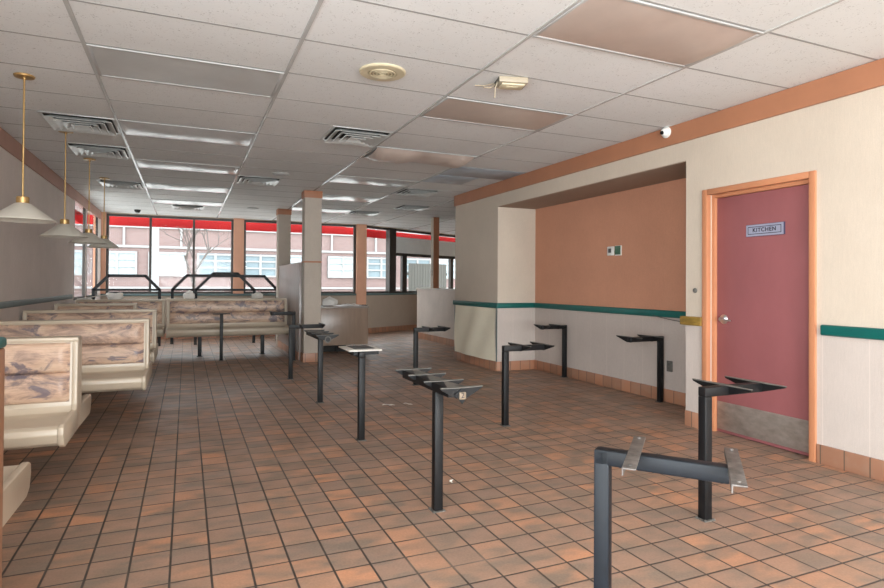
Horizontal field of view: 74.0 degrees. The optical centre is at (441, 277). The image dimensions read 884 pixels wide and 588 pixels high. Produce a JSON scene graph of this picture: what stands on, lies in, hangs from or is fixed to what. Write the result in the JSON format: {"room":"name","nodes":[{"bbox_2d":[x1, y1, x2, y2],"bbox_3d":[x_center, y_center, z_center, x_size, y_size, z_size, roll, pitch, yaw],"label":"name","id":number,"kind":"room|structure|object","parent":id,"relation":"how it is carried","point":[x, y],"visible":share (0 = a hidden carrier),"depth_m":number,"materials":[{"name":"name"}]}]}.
{"room":"eatery","nodes":[
{"label":"eatery","id":0,"kind":"room"},
{"bbox_2d":[0,147,100,320],"bbox_3d":[-3.420,-0.096,3.527,0.150,2.721,19.200,1,-1,-24],"label":"wall","id":1,"kind":"structure","parent":0,"point":[32,265],"depth_m":6.86,"materials":[{"name":"paint"}]},
{"bbox_2d":[0,294,72,308],"bbox_3d":[-2.720,0.238,2.139,0.030,0.065,15.300,1,-1,-24],"label":"trim","id":2,"kind":"structure","parent":1,"relation":"attached to","point":[7,304],"depth_m":6.73,"materials":[{"name":"teal wood"}]},
{"bbox_2d":[0,127,100,218],"bbox_3d":[-3.285,-1.367,3.459,0.020,0.173,18.950,1,-1,-24],"label":"trim","id":3,"kind":"structure","parent":1,"relation":"attached to","point":[11,145],"depth_m":7.15,"materials":[{"name":"paint"}]},
{"bbox_2d":[73,201,85,299],"bbox_3d":[-6.138,-0.473,9.900,0.040,1.670,1.150,1,-1,-24],"label":"window","id":4,"kind":"structure","parent":1,"relation":"in","point":[84,209],"depth_m":10.38,"materials":[{"name":"brown metal"}]},
{"bbox_2d":[86,210,160,345],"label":"metal railing","id":5,"kind":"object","parent":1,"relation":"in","point":[96,223],"depth_m":11.33,"materials":[{"name":"brown metal"}]},
{"bbox_2d":[90,212,356,327],"bbox_3d":[-4.680,-0.003,13.561,5.970,2.721,0.200,1,-1,-24],"label":"wall","id":6,"kind":"structure","parent":0,"point":[348,299],"depth_m":13.26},
{"bbox_2d":[93,212,106,293],"bbox_3d":[-7.242,-0.530,12.419,0.230,1.721,0.250,1,-1,-24],"label":"trim","id":7,"kind":"structure","parent":6,"relation":"attached to","point":[103,250],"depth_m":12.33,"materials":[{"name":"paint"}]},
{"bbox_2d":[106,213,233,293],"bbox_3d":[-5.964,-0.506,12.960,2.545,1.700,0.080,1,-1,-24],"label":"window","id":8,"kind":"structure","parent":6,"relation":"in","point":[108,215],"depth_m":12.85,"materials":[{"name":"brown metal"}]},
{"bbox_2d":[161,333,274,338],"bbox_3d":[-4.562,1.293,13.486,5.750,0.130,0.014,1,-1,-24],"label":"baseboard","id":9,"kind":"structure","parent":6,"relation":"attached to","point":[164,337],"depth_m":13.22,"materials":[{"name":"tile"}]},
{"bbox_2d":[100,293,355,295],"bbox_3d":[-4.657,0.382,13.437,5.520,0.050,0.040,1,-1,-24],"label":"trim","id":10,"kind":"structure","parent":6,"relation":"attached to","point":[322,294],"depth_m":13.30,"materials":[{"name":"teal wood"}]},
{"bbox_2d":[233,218,243,293],"bbox_3d":[-4.701,-0.503,13.528,0.225,1.721,0.250,1,-1,-24],"label":"trim","id":11,"kind":"structure","parent":6,"relation":"attached to","point":[238,238],"depth_m":13.41,"materials":[{"name":"paint"}]},
{"bbox_2d":[244,220,301,293],"bbox_3d":[-3.790,-0.484,13.909,1.750,1.700,0.080,1,-1,-24],"label":"window","id":12,"kind":"structure","parent":6,"relation":"in","point":[245,221],"depth_m":13.58,"materials":[{"name":"brown metal"}]},
{"bbox_2d":[321,224,355,292],"bbox_3d":[-2.573,-0.471,14.440,0.895,1.700,0.080,1,-1,-24],"label":"window","id":13,"kind":"structure","parent":6,"relation":"in","point":[338,225],"depth_m":14.57,"materials":[{"name":"brown metal"}]},
{"bbox_2d":[355,224,366,304],"bbox_3d":[-2.049,0.024,14.682,0.250,2.721,0.250,1,-1,-24],"label":"trim","id":14,"kind":"structure","parent":6,"relation":"attached to","point":[361,229],"depth_m":14.57,"materials":[{"name":"paint"}]},
{"bbox_2d":[366,225,453,332],"bbox_3d":[-0.620,0.049,16.360,0.210,2.721,4.253,0,-1,39],"label":"wall","id":15,"kind":"structure","parent":0,"point":[387,312],"depth_m":15.37,"materials":[{"name":"paint"}]},
{"bbox_2d":[366,226,454,292],"bbox_3d":[-0.613,-0.440,16.362,0.140,1.700,4.253,0,-1,39],"label":"window","id":16,"kind":"structure","parent":15,"relation":"in","point":[403,247],"depth_m":15.85,"materials":[{"name":"brown metal"}]},
{"bbox_2d":[0,0,883,234],"bbox_3d":[0.669,-1.463,6.440,10.250,0.120,21.850,1,-1,-24],"label":"ceiling","id":17,"kind":"structure","parent":0,"point":[853,26],"depth_m":4.31,"materials":[{"name":"tile"}]},
{"bbox_2d":[0,72,56,223],"bbox_3d":[-2.986,-0.928,4.181,0.412,1.038,0.412,1,-1,-24],"label":"pendant lamp","id":18,"kind":"object","parent":17,"relation":"hanging from","point":[22,211],"visible":1,"depth_m":4.16,"materials":[{"name":"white metal"}]},
{"bbox_2d":[39,131,88,237],"bbox_3d":[-3.674,-0.918,5.714,0.412,1.035,0.412,1,-1,-24],"label":"pendant lamp","id":19,"kind":"object","parent":17,"relation":"hanging from","point":[64,229],"visible":0.94,"depth_m":5.68,"materials":[{"name":"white metal"}]},
{"bbox_2d":[37,111,120,135],"bbox_3d":[-3.338,-1.413,5.439,0.598,0.046,0.598,1,-1,-24],"label":"ceiling vent","id":20,"kind":"object","parent":17,"relation":"in","point":[57,121],"visible":1,"depth_m":5.37,"materials":[{"name":"metal"}]},
{"bbox_2d":[68,158,107,243],"bbox_3d":[-4.222,-0.921,7.013,0.412,1.011,0.412,1,-1,-24],"label":"pendant lamp","id":21,"kind":"object","parent":17,"relation":"hanging from","point":[93,239],"visible":0.98,"depth_m":6.98,"materials":[{"name":"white metal"}]},
{"bbox_2d":[64,142,130,159],"bbox_3d":[-3.826,-1.405,6.557,0.598,0.046,0.598,1,-1,-24],"label":"ceiling vent","id":22,"kind":"object","parent":17,"relation":"in","point":[80,149],"visible":0.98,"depth_m":6.47,"materials":[{"name":"metal"}]},
{"bbox_2d":[87,177,119,247],"bbox_3d":[-4.782,-0.924,8.296,0.412,0.986,0.412,1,-1,-24],"label":"pendant lamp","id":23,"kind":"object","parent":17,"relation":"hanging from","point":[110,244],"visible":0.84,"depth_m":8.26,"materials":[{"name":"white metal"}]},
{"bbox_2d":[96,179,144,189],"bbox_3d":[-4.801,-1.389,8.791,0.598,0.046,0.598,1,-1,-24],"label":"ceiling vent","id":24,"kind":"object","parent":17,"relation":"in","point":[108,183],"visible":0.99,"depth_m":8.69,"materials":[{"name":"metal"}]},
{"bbox_2d":[86,44,283,97],"bbox_3d":[-1.768,-1.434,4.129,1.195,0.011,0.594,1,-1,-24],"label":"recessed light","id":25,"kind":"object","parent":17,"relation":"in","point":[111,62],"visible":1,"depth_m":4.08,"materials":[{"name":"grey plastic"}]},
{"bbox_2d":[118,119,255,146],"bbox_3d":[-2.500,-1.412,5.805,1.195,0.030,0.594,1,-1,-24],"label":"recessed light","id":26,"kind":"object","parent":17,"relation":"in","point":[129,128],"visible":1,"depth_m":5.72,"materials":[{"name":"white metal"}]},
{"bbox_2d":[134,158,239,174],"bbox_3d":[-3.231,-1.401,7.481,1.195,0.027,0.594,1,-1,-24],"label":"recessed light","id":27,"kind":"object","parent":17,"relation":"in","point":[141,163],"visible":1,"depth_m":7.40,"materials":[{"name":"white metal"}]},
{"bbox_2d":[144,182,229,193],"bbox_3d":[-3.963,-1.387,9.157,1.195,0.030,0.594,1,-1,-24],"label":"recessed light","id":28,"kind":"object","parent":17,"relation":"in","point":[157,186],"visible":1,"depth_m":9.05,"materials":[{"name":"white plastic"}]},
{"bbox_2d":[151,199,222,206],"bbox_3d":[-4.694,-1.377,10.833,1.195,0.026,0.594,1,-1,-24],"label":"recessed light","id":29,"kind":"object","parent":17,"relation":"in","point":[157,201],"visible":1,"depth_m":10.74,"materials":[{"name":"white plastic"}]},
{"bbox_2d":[171,204,204,210],"bbox_3d":[-4.938,-1.364,11.392,0.598,0.046,0.598,1,-1,-24],"label":"ceiling vent","id":30,"kind":"object","parent":17,"relation":"in","point":[180,207],"visible":0.91,"depth_m":11.29,"materials":[{"name":"metal"}]},
{"bbox_2d":[235,175,281,186],"bbox_3d":[-2.637,-1.380,8.405,0.598,0.046,0.598,1,-1,-24],"label":"ceiling vent","id":31,"kind":"object","parent":17,"relation":"in","point":[246,180],"visible":1,"depth_m":8.31,"materials":[{"name":"metal"}]},
{"bbox_2d":[322,208,352,213],"bbox_3d":[-2.153,-1.351,11.718,0.609,0.030,0.647,1,-1,-24],"label":"recessed light","id":32,"kind":"object","parent":17,"relation":"in","point":[340,211],"depth_m":11.80,"materials":[{"name":"white plastic"}]},
{"bbox_2d":[322,194,379,202],"bbox_3d":[-1.728,-1.364,10.132,1.195,0.030,0.594,1,-1,-24],"label":"recessed light","id":33,"kind":"object","parent":17,"relation":"in","point":[325,197],"visible":0.74,"depth_m":10.08,"materials":[{"name":"white plastic"}]},
{"bbox_2d":[320,126,393,147],"bbox_3d":[-0.859,-1.394,5.856,0.598,0.046,0.598,1,-1,-24],"label":"ceiling vent","id":34,"kind":"object","parent":17,"relation":"in","point":[336,134],"visible":1,"depth_m":5.79,"materials":[{"name":"metal"}]},
{"bbox_2d":[347,210,380,215],"bbox_3d":[-1.621,-1.336,12.174,0.598,0.046,0.598,1,-1,-24],"label":"ceiling vent","id":35,"kind":"object","parent":17,"relation":"in","point":[355,212],"visible":0.98,"depth_m":12.06,"materials":[{"name":"metal"}]},
{"bbox_2d":[328,175,418,187],"bbox_3d":[-0.997,-1.375,8.456,1.195,0.033,0.594,1,-1,-24],"label":"recessed light","id":36,"kind":"object","parent":17,"relation":"in","point":[343,179],"visible":1,"depth_m":8.38,"materials":[{"name":"white plastic"}]},
{"bbox_2d":[359,63,405,80],"bbox_3d":[-0.413,-1.422,4.067,0.324,0.020,0.324,1,-1,-24],"label":"ceiling speaker","id":37,"kind":"object","parent":17,"relation":"attached to","point":[373,71],"visible":1,"depth_m":4.03,"materials":[{"name":"plastic"}]},
{"bbox_2d":[369,69,395,78],"bbox_3d":[-0.413,-1.418,4.067,0.182,0.012,0.182,1,-1,-24],"label":"grille","id":38,"kind":"object","parent":37,"relation":"attached to","point":[373,73],"depth_m":4.07,"materials":[{"name":"plastic"}]},
{"bbox_2d":[392,205,431,210],"bbox_3d":[-0.575,-1.338,11.300,0.598,0.046,0.598,1,-1,-24],"label":"ceiling vent","id":39,"kind":"object","parent":17,"relation":"in","point":[402,207],"visible":1,"depth_m":11.19,"materials":[{"name":"metal"}]},
{"bbox_2d":[393,188,440,196],"bbox_3d":[-0.402,-1.356,9.381,0.598,0.046,0.598,1,-1,-24],"label":"ceiling vent","id":40,"kind":"object","parent":17,"relation":"in","point":[407,191],"visible":1,"depth_m":9.29,"materials":[{"name":"metal"}]},
{"bbox_2d":[362,146,476,167],"bbox_3d":[-0.265,-1.357,6.780,1.195,0.093,0.594,1,-1,-24],"label":"ceiling light","id":41,"kind":"object","parent":17,"relation":"attached to","point":[381,154],"visible":1,"depth_m":6.62,"materials":[{"name":"white plastic"}]},
{"bbox_2d":[0,0,878,229],"bbox_3d":[0.806,-1.403,6.250,9.750,0.001,20.742,1,-1,-24],"label":"grid","id":42,"kind":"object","parent":17,"relation":"attached to","point":[667,6],"depth_m":4.41,"materials":[{"name":"metal"}]},
{"bbox_2d":[422,175,477,184],"bbox_3d":[0.103,-1.385,8.271,0.621,0.004,0.592,1,-1,-24],"label":"tile","id":43,"kind":"structure","parent":17,"relation":"attached to","point":[446,179],"depth_m":8.23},
{"bbox_2d":[63,0,843,232],"bbox_3d":[1.143,-1.395,6.603,8.558,0.006,21.168,1,-1,-24],"label":"trim","id":44,"kind":"structure","parent":17,"relation":"attached to","point":[66,2],"depth_m":4.20,"materials":[{"name":"metal"}]},
{"bbox_2d":[438,167,523,179],"bbox_3d":[0.524,-1.387,7.790,1.007,0.004,0.592,1,-1,-24],"label":"tile","id":45,"kind":"structure","parent":17,"relation":"attached to","point":[461,171],"depth_m":7.77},
{"bbox_2d":[419,96,572,131],"bbox_3d":[0.467,-1.410,5.104,1.195,0.013,0.594,1,-1,-24],"label":"recessed light","id":46,"kind":"object","parent":17,"relation":"in","point":[449,108],"visible":1,"depth_m":5.06,"materials":[{"name":"beige plastic"}]},
{"bbox_2d":[475,76,527,97],"bbox_3d":[0.427,-1.351,4.244,0.340,0.150,0.229,0,-1,-9],"label":"sign box","id":47,"kind":"object","parent":17,"relation":"hanging from","point":[502,82],"visible":1,"depth_m":4.16,"materials":[{"name":"beige plastic"}]},
{"bbox_2d":[532,0,763,67],"bbox_3d":[1.198,-1.419,3.428,1.195,0.020,0.594,1,-1,-24],"label":"recessed light","id":48,"kind":"object","parent":17,"relation":"in","point":[631,28],"visible":1,"depth_m":3.38,"materials":[{"name":"beige plastic"}]},
{"bbox_2d":[2,330,883,587],"bbox_3d":[0.652,1.378,6.412,10.250,0.120,21.850,1,-1,-24],"label":"floor","id":49,"kind":"structure","parent":0,"point":[231,472],"depth_m":3.52,"materials":[{"name":"tile"}]},
{"bbox_2d":[0,337,6,587],"bbox_3d":[-1.626,0.696,1.162,1.222,1.112,0.120,1,-1,-24],"label":"wall","id":50,"kind":"structure","parent":49,"relation":"on","point":[3,341],"depth_m":1.44,"materials":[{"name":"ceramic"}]},
{"bbox_2d":[3,462,30,525],"bbox_3d":[-1.998,0.785,1.784,1.020,0.942,1.146,1,-1,-24],"label":"bench","id":51,"kind":"object","parent":49,"relation":"on","point":[16,478],"visible":0.98,"depth_m":2.31,"materials":[{"name":"beige plastic"}]},
{"bbox_2d":[3,335,90,450],"bbox_3d":[-2.718,0.812,3.434,1.020,0.912,1.026,1,-1,-24],"label":"bench","id":52,"kind":"object","parent":49,"relation":"on","point":[45,404],"visible":0.93,"depth_m":3.46,"materials":[{"name":"beige plastic"}]},
{"bbox_2d":[3,342,70,405],"bbox_3d":[-2.687,0.565,3.368,0.936,0.355,0.072,1,-1,-24],"label":"backrest","id":53,"kind":"object","parent":52,"relation":"on","point":[36,373],"depth_m":3.47,"materials":[{"name":"wood"}]},
{"bbox_2d":[0,318,151,392],"bbox_3d":[-3.265,0.822,5.061,1.320,0.918,1.026,1,-1,-24],"label":"bench","id":54,"kind":"object","parent":49,"relation":"on","point":[115,352],"visible":0.67,"depth_m":5.07,"materials":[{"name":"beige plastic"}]},
{"bbox_2d":[22,309,157,362],"bbox_3d":[-3.972,0.826,6.662,1.305,0.933,1.026,1,-1,-24],"label":"bench","id":55,"kind":"object","parent":49,"relation":"on","point":[90,313],"visible":0.25,"depth_m":6.63,"materials":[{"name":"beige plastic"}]},
{"bbox_2d":[54,303,136,309],"bbox_3d":[-4.778,0.827,8.110,0.985,0.950,1.026,1,-1,-24],"label":"bench","id":56,"kind":"object","parent":49,"relation":"on","point":[73,306],"visible":0.12,"depth_m":8.05,"materials":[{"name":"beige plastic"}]},
{"bbox_2d":[58,306,132,309],"bbox_3d":[-4.747,0.570,8.045,0.901,0.370,0.072,1,-1,-24],"label":"backrest","id":57,"kind":"object","parent":56,"relation":"on","point":[59,307],"depth_m":8.01,"materials":[{"name":"wood"}]},
{"bbox_2d":[75,299,165,336],"bbox_3d":[-5.296,0.835,9.685,1.295,0.961,1.026,1,-1,-24],"label":"bench","id":58,"kind":"object","parent":49,"relation":"on","point":[159,304],"visible":0.27,"depth_m":9.75,"materials":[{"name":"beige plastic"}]},
{"bbox_2d":[106,293,122,299],"bbox_3d":[-5.386,0.296,9.651,0.249,0.114,0.120,1,-1,-24],"label":"plastic bag","id":59,"kind":"object","parent":58,"relation":"on","point":[111,296],"visible":1,"depth_m":9.61,"materials":[{"name":"white plastic"}]},
{"bbox_2d":[213,313,229,360],"bbox_3d":[-3.543,0.945,9.413,0.260,0.755,0.100,1,-1,-24],"label":"table base","id":60,"kind":"object","parent":49,"relation":"on","point":[221,314],"visible":1,"depth_m":9.39,"materials":[{"name":"black paint"}]},
{"bbox_2d":[170,274,275,343],"bbox_3d":[-4.531,0.637,12.311,2.122,1.418,0.055,1,-1,-24],"label":"guard rail","id":61,"kind":"object","parent":49,"relation":"on","point":[173,289],"visible":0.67,"depth_m":12.15,"materials":[{"name":"metal"}]},
{"bbox_2d":[194,272,255,344],"bbox_3d":[-4.425,0.612,11.976,1.176,1.463,0.055,1,-1,-24],"label":"guard rail","id":62,"kind":"object","parent":49,"relation":"on","point":[239,275],"visible":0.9,"depth_m":11.95,"materials":[{"name":"metal"}]},
{"bbox_2d":[166,298,288,356],"bbox_3d":[-3.670,0.842,10.089,1.930,0.975,1.026,1,-1,-24],"label":"bench","id":63,"kind":"object","parent":49,"relation":"on","point":[247,316],"visible":0.96,"depth_m":9.90,"materials":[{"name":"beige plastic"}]},
{"bbox_2d":[183,290,194,298],"bbox_3d":[-4.249,0.275,9.842,0.187,0.144,0.116,1,-1,-24],"label":"plastic bag","id":64,"kind":"object","parent":63,"relation":"on","point":[189,294],"visible":1,"depth_m":9.81,"materials":[{"name":"white plastic"}]},
{"bbox_2d":[269,311,295,360],"bbox_3d":[-2.563,0.932,9.437,0.405,0.794,0.390,1,-1,-24],"label":"table base","id":65,"kind":"object","parent":49,"relation":"on","point":[293,313],"visible":0.77,"depth_m":9.45,"materials":[{"name":"black paint"}]},
{"bbox_2d":[276,209,291,345],"bbox_3d":[-3.176,-0.010,11.729,0.264,2.717,0.264,1,-1,-24],"label":"column","id":66,"kind":"structure","parent":49,"relation":"on","point":[283,253],"depth_m":11.63,"materials":[{"name":"paint"}]},
{"bbox_2d":[278,262,301,360],"bbox_3d":[-2.680,0.547,10.550,0.212,1.585,2.304,1,-1,-24],"label":"wall","id":67,"kind":"structure","parent":49,"relation":"on","point":[290,275],"depth_m":10.13,"materials":[{"name":"paint"}]},
{"bbox_2d":[287,323,324,379],"bbox_3d":[-1.802,0.962,7.739,0.465,0.709,0.390,1,-1,-24],"label":"table base","id":68,"kind":"object","parent":49,"relation":"on","point":[320,325],"visible":1,"depth_m":7.62,"materials":[{"name":"black paint"}]},
{"bbox_2d":[300,190,322,361],"bbox_3d":[-2.099,-0.027,9.417,0.289,2.717,0.264,1,-1,-24],"label":"column","id":69,"kind":"structure","parent":49,"relation":"on","point":[311,261],"depth_m":9.31,"materials":[{"name":"paint"}]},
{"bbox_2d":[304,329,338,402],"bbox_3d":[-1.343,0.952,6.472,0.245,0.709,0.740,1,-1,-24],"label":"table base","id":70,"kind":"object","parent":49,"relation":"on","point":[320,335],"visible":1,"depth_m":6.13,"materials":[{"name":"black paint"}]},
{"bbox_2d":[321,305,368,351],"bbox_3d":[-1.904,0.930,10.892,0.940,0.835,0.620,1,-1,-24],"label":"base cabinet","id":71,"kind":"object","parent":49,"relation":"on","point":[350,322],"visible":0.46,"depth_m":10.65,"materials":[{"name":"brown laminate"}]},
{"bbox_2d":[322,296,337,305],"bbox_3d":[-2.069,0.420,10.792,0.290,0.179,0.226,1,-1,-24],"label":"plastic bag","id":72,"kind":"object","parent":71,"relation":"on","point":[329,300],"visible":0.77,"depth_m":10.71,"materials":[{"name":"white plastic"}]},
{"bbox_2d":[339,345,381,441],"bbox_3d":[-0.677,0.934,4.845,0.270,0.721,0.397,1,-1,-24],"label":"table base","id":73,"kind":"object","parent":49,"relation":"on","point":[359,351],"visible":1,"depth_m":4.67,"materials":[{"name":"black paint"}]},
{"bbox_2d":[412,326,449,385],"bbox_3d":[-0.167,0.968,7.341,0.445,0.709,0.390,1,-1,-24],"label":"table base","id":74,"kind":"object","parent":49,"relation":"on","point":[424,328],"visible":0.88,"depth_m":7.23,"materials":[{"name":"black paint"}]},
{"bbox_2d":[416,288,454,345],"bbox_3d":[0.214,0.797,12.117,0.280,1.150,3.490,1,-1,-24],"label":"wall","id":75,"kind":"structure","parent":49,"relation":"on","point":[435,307],"depth_m":12.60,"materials":[{"name":"paint"}]},
{"bbox_2d":[431,217,438,287],"bbox_3d":[-0.161,-0.554,12.971,0.142,1.565,0.154,1,-1,-24],"label":"column","id":76,"kind":"structure","parent":75,"relation":"on","point":[435,220],"depth_m":12.91,"materials":[{"name":"wood"}]},
{"bbox_2d":[395,368,482,512],"bbox_3d":[-0.041,0.929,3.406,0.245,0.709,0.746,1,-1,-24],"label":"table base","id":77,"kind":"object","parent":49,"relation":"on","point":[440,387],"visible":1,"depth_m":3.22,"materials":[{"name":"black paint"}]},
{"bbox_2d":[499,341,554,426],"bbox_3d":[0.723,0.953,5.296,0.455,0.709,0.390,1,-1,-24],"label":"table base","id":78,"kind":"object","parent":49,"relation":"on","point":[506,349],"visible":1,"depth_m":5.18,"materials":[{"name":"black paint"}]},
{"bbox_2d":[534,324,567,377],"bbox_3d":[1.488,0.983,7.877,0.407,0.709,0.390,1,-1,-24],"label":"table base","id":79,"kind":"object","parent":49,"relation":"on","point":[550,326],"visible":1,"depth_m":7.89,"materials":[{"name":"black paint"}]},
{"bbox_2d":[616,334,664,402],"bbox_3d":[2.144,0.971,6.223,0.467,0.709,0.390,1,-1,-24],"label":"table base","id":80,"kind":"object","parent":49,"relation":"on","point":[642,338],"visible":1,"depth_m":6.25,"materials":[{"name":"black paint"}]},
{"bbox_2d":[594,436,747,587],"bbox_3d":[0.712,0.917,1.869,0.476,0.712,0.402,0,-1,29],"label":"table base","id":81,"kind":"object","parent":49,"relation":"on","point":[605,458],"visible":1,"depth_m":1.93,"materials":[{"name":"black metal"}]},
{"bbox_2d":[692,376,786,522],"bbox_3d":[1.577,0.938,3.247,0.465,0.709,0.390,1,-1,-24],"label":"table base","id":82,"kind":"object","parent":49,"relation":"on","point":[708,389],"visible":1,"depth_m":3.13,"materials":[{"name":"black paint"}]},
{"bbox_2d":[535,178,685,392],"bbox_3d":[2.122,0.147,7.123,0.100,2.373,3.470,1,-1,-24],"label":"wall","id":83,"kind":"structure","parent":0,"point":[573,266],"depth_m":7.04,"materials":[{"name":"paint"}]},
{"bbox_2d":[534,360,685,405],"bbox_3d":[2.063,1.266,7.089,0.014,0.135,3.470,1,-1,-24],"label":"baseboard","id":84,"kind":"structure","parent":83,"relation":"attached to","point":[670,396],"depth_m":7.03,"materials":[{"name":"tile"}]},
{"bbox_2d":[534,303,685,317],"bbox_3d":[2.061,0.391,7.094,0.030,0.075,3.470,1,-1,-24],"label":"trim","id":85,"kind":"structure","parent":83,"relation":"attached to","point":[629,311],"depth_m":7.02,"materials":[{"name":"teal wood"}]},
{"bbox_2d":[607,245,621,255],"bbox_3d":[2.077,-0.329,7.074,0.030,0.120,0.240,1,-1,-24],"label":"thermostat","id":86,"kind":"object","parent":83,"relation":"attached to","point":[618,249],"visible":1,"depth_m":7.05,"materials":[{"name":"white plastic"}]},
{"bbox_2d":[667,361,672,371],"bbox_3d":[2.427,0.941,6.252,0.022,0.114,0.070,1,-1,-24],"label":"wall outlet","id":87,"kind":"object","parent":83,"relation":"attached to","point":[669,363],"visible":1,"depth_m":6.23,"materials":[{"name":"grey metal"}]},
{"bbox_2d":[455,86,883,460],"bbox_3d":[3.339,-0.055,3.569,0.755,2.721,13.870,1,-1,-24],"label":"wall","id":88,"kind":"structure","parent":0,"point":[841,139],"depth_m":4.21,"materials":[{"name":"paint"}]},
{"bbox_2d":[453,300,495,307],"bbox_3d":[0.488,0.402,9.111,0.030,0.075,1.485,1,-1,-24],"label":"trim","id":89,"kind":"structure","parent":88,"relation":"attached to","point":[455,302],"depth_m":9.01,"materials":[{"name":"teal wood"}]},
{"bbox_2d":[454,305,495,360],"bbox_3d":[0.478,0.824,9.087,0.046,0.765,1.385,1,-1,-24],"label":"wall panel","id":90,"kind":"object","parent":88,"relation":"attached to","point":[474,327],"visible":1,"depth_m":8.98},
{"bbox_2d":[454,351,495,370],"bbox_3d":[0.493,1.276,9.098,0.014,0.135,1.469,1,-1,-24],"label":"baseboard","id":91,"kind":"structure","parent":88,"relation":"attached to","point":[489,364],"depth_m":9.03,"materials":[{"name":"tile"}]},
{"bbox_2d":[454,308,496,361],"bbox_3d":[0.501,0.824,9.097,0.009,0.767,1.451,1,-1,-24],"label":"trim","id":92,"kind":"structure","parent":88,"relation":"attached to","point":[496,308],"depth_m":8.44,"materials":[{"name":"beige metal"}]},
{"bbox_2d":[496,360,533,370],"bbox_3d":[1.074,1.274,8.543,0.635,0.135,0.014,1,-1,-24],"label":"baseboard","id":93,"kind":"structure","parent":88,"relation":"attached to","point":[523,364],"depth_m":8.55,"materials":[{"name":"tile"}]},
{"bbox_2d":[496,303,534,307],"bbox_3d":[1.082,0.400,8.544,0.665,0.075,0.030,1,-1,-24],"label":"trim","id":94,"kind":"structure","parent":88,"relation":"attached to","point":[498,305],"depth_m":8.52,"materials":[{"name":"teal wood"}]},
{"bbox_2d":[498,161,685,208],"bbox_3d":[1.793,-1.038,6.988,0.633,0.008,3.470,1,-1,-24],"label":"soffit","id":95,"kind":"object","parent":88,"relation":"attached to","point":[675,171],"depth_m":6.65,"materials":[{"name":"paint"}]},
{"bbox_2d":[660,127,670,137],"bbox_3d":[2.075,-1.355,5.456,0.092,0.104,0.097,0,-1,9],"label":"dome camera","id":96,"kind":"object","parent":88,"relation":"attached to","point":[665,132],"visible":1,"depth_m":5.42,"materials":[{"name":"white plastic"}]},
{"bbox_2d":[454,58,883,206],"bbox_3d":[4.815,-1.310,4.235,4.012,0.173,13.892,1,-1,-24],"label":"trim","id":97,"kind":"structure","parent":88,"relation":"attached to","point":[870,75],"depth_m":4.95,"materials":[{"name":"wood"}]},
{"bbox_2d":[680,316,701,325],"bbox_3d":[2.202,0.379,5.179,0.034,0.078,0.233,1,-1,-24],"label":"trim","id":98,"kind":"structure","parent":88,"relation":"attached to","point":[684,320],"depth_m":5.16,"materials":[{"name":"gold metal"}]},
{"bbox_2d":[685,410,697,428],"bbox_3d":[2.213,1.247,5.158,0.014,0.135,0.190,1,-1,-24],"label":"baseboard","id":99,"kind":"object","parent":88,"relation":"attached to","point":[691,418],"visible":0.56,"depth_m":5.17,"materials":[{"name":"tile"}]},
{"bbox_2d":[702,170,816,461],"bbox_3d":[2.524,0.274,4.650,0.168,2.075,0.998,1,-1,-24],"label":"door","id":100,"kind":"structure","parent":88,"relation":"in","point":[764,232],"depth_m":4.61,"materials":[{"name":"paint"}]},
{"bbox_2d":[817,444,883,481],"bbox_3d":[4.204,1.214,0.597,0.014,0.135,7.748,1,-1,-24],"label":"baseboard","id":101,"kind":"structure","parent":88,"relation":"attached to","point":[858,464],"depth_m":3.93,"materials":[{"name":"tile"}]},
{"bbox_2d":[820,325,883,339],"bbox_3d":[4.208,0.339,0.588,0.030,0.075,7.715,1,-1,-24],"label":"trim","id":102,"kind":"structure","parent":88,"relation":"attached to","point":[826,330],"depth_m":3.91,"materials":[{"name":"teal wood"}]},
{"label":"outside","id":103,"kind":"structure","parent":0,"visible":0},
{"bbox_3d":[-6.846,1.990,40.642,140.000,0.250,160.000,1,-1,-24],"label":"ground","id":104,"kind":"structure","parent":103,"visible":0},
{"bbox_2d":[151,227,158,288],"bbox_3d":[-10.550,-2.098,21.598,0.400,7.500,0.400,1,-1,-24],"label":"pole","id":105,"kind":"object","parent":104,"relation":"on","point":[155,230],"visible":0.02,"depth_m":21.48,"materials":[{"name":"paint"}]},
{"bbox_2d":[160,227,230,287],"bbox_3d":[-10.141,-1.035,24.210,3.460,5.432,4.744,1,-1,-24],"label":"bare tree","id":106,"kind":"object","parent":104,"relation":"on","point":[188,245],"visible":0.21,"depth_m":24.26,"materials":[{"name":"grey plant"}]},
{"bbox_2d":[74,205,454,296],"bbox_3d":[-6.553,-2.689,45.082,60.000,9.300,8.160,1,-1,-24],"label":"brick building","id":107,"kind":"structure","parent":104,"relation":"on","point":[132,257],"depth_m":37.37,"materials":[{"name":"pink brick"}]},
{"bbox_2d":[407,263,446,290],"bbox_3d":[-0.523,0.599,21.174,1.800,2.220,0.080,1,-1,-38],"label":"screen","id":108,"kind":"object","parent":104,"relation":"on","point":[419,275],"visible":0.27,"depth_m":20.99,"materials":[{"name":"white metal"}]},
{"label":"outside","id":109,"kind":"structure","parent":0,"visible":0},
{"bbox_2d":[75,215,352,234],"bbox_3d":[-5.155,-1.245,14.066,6.180,0.210,0.410,1,-1,-24],"label":"awning","id":110,"kind":"object","parent":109,"point":[113,220],"visible":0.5,"depth_m":13.66,"materials":[{"name":"fabric"}]},
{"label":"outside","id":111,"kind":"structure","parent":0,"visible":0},
{"bbox_2d":[367,229,454,241],"bbox_3d":[-0.828,-1.143,16.741,0.250,0.210,3.953,0,-1,39],"label":"awning","id":112,"kind":"object","parent":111,"point":[370,233],"visible":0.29,"depth_m":16.25,"materials":[{"name":"fabric"}]},
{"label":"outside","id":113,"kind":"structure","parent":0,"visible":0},
{"bbox_2d":[75,209,82,224],"bbox_3d":[-6.853,-1.216,10.493,0.310,0.220,3.300,1,-1,-24],"label":"awning","id":114,"kind":"object","parent":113,"point":[78,216],"visible":0.14,"depth_m":11.56,"materials":[{"name":"fabric"}]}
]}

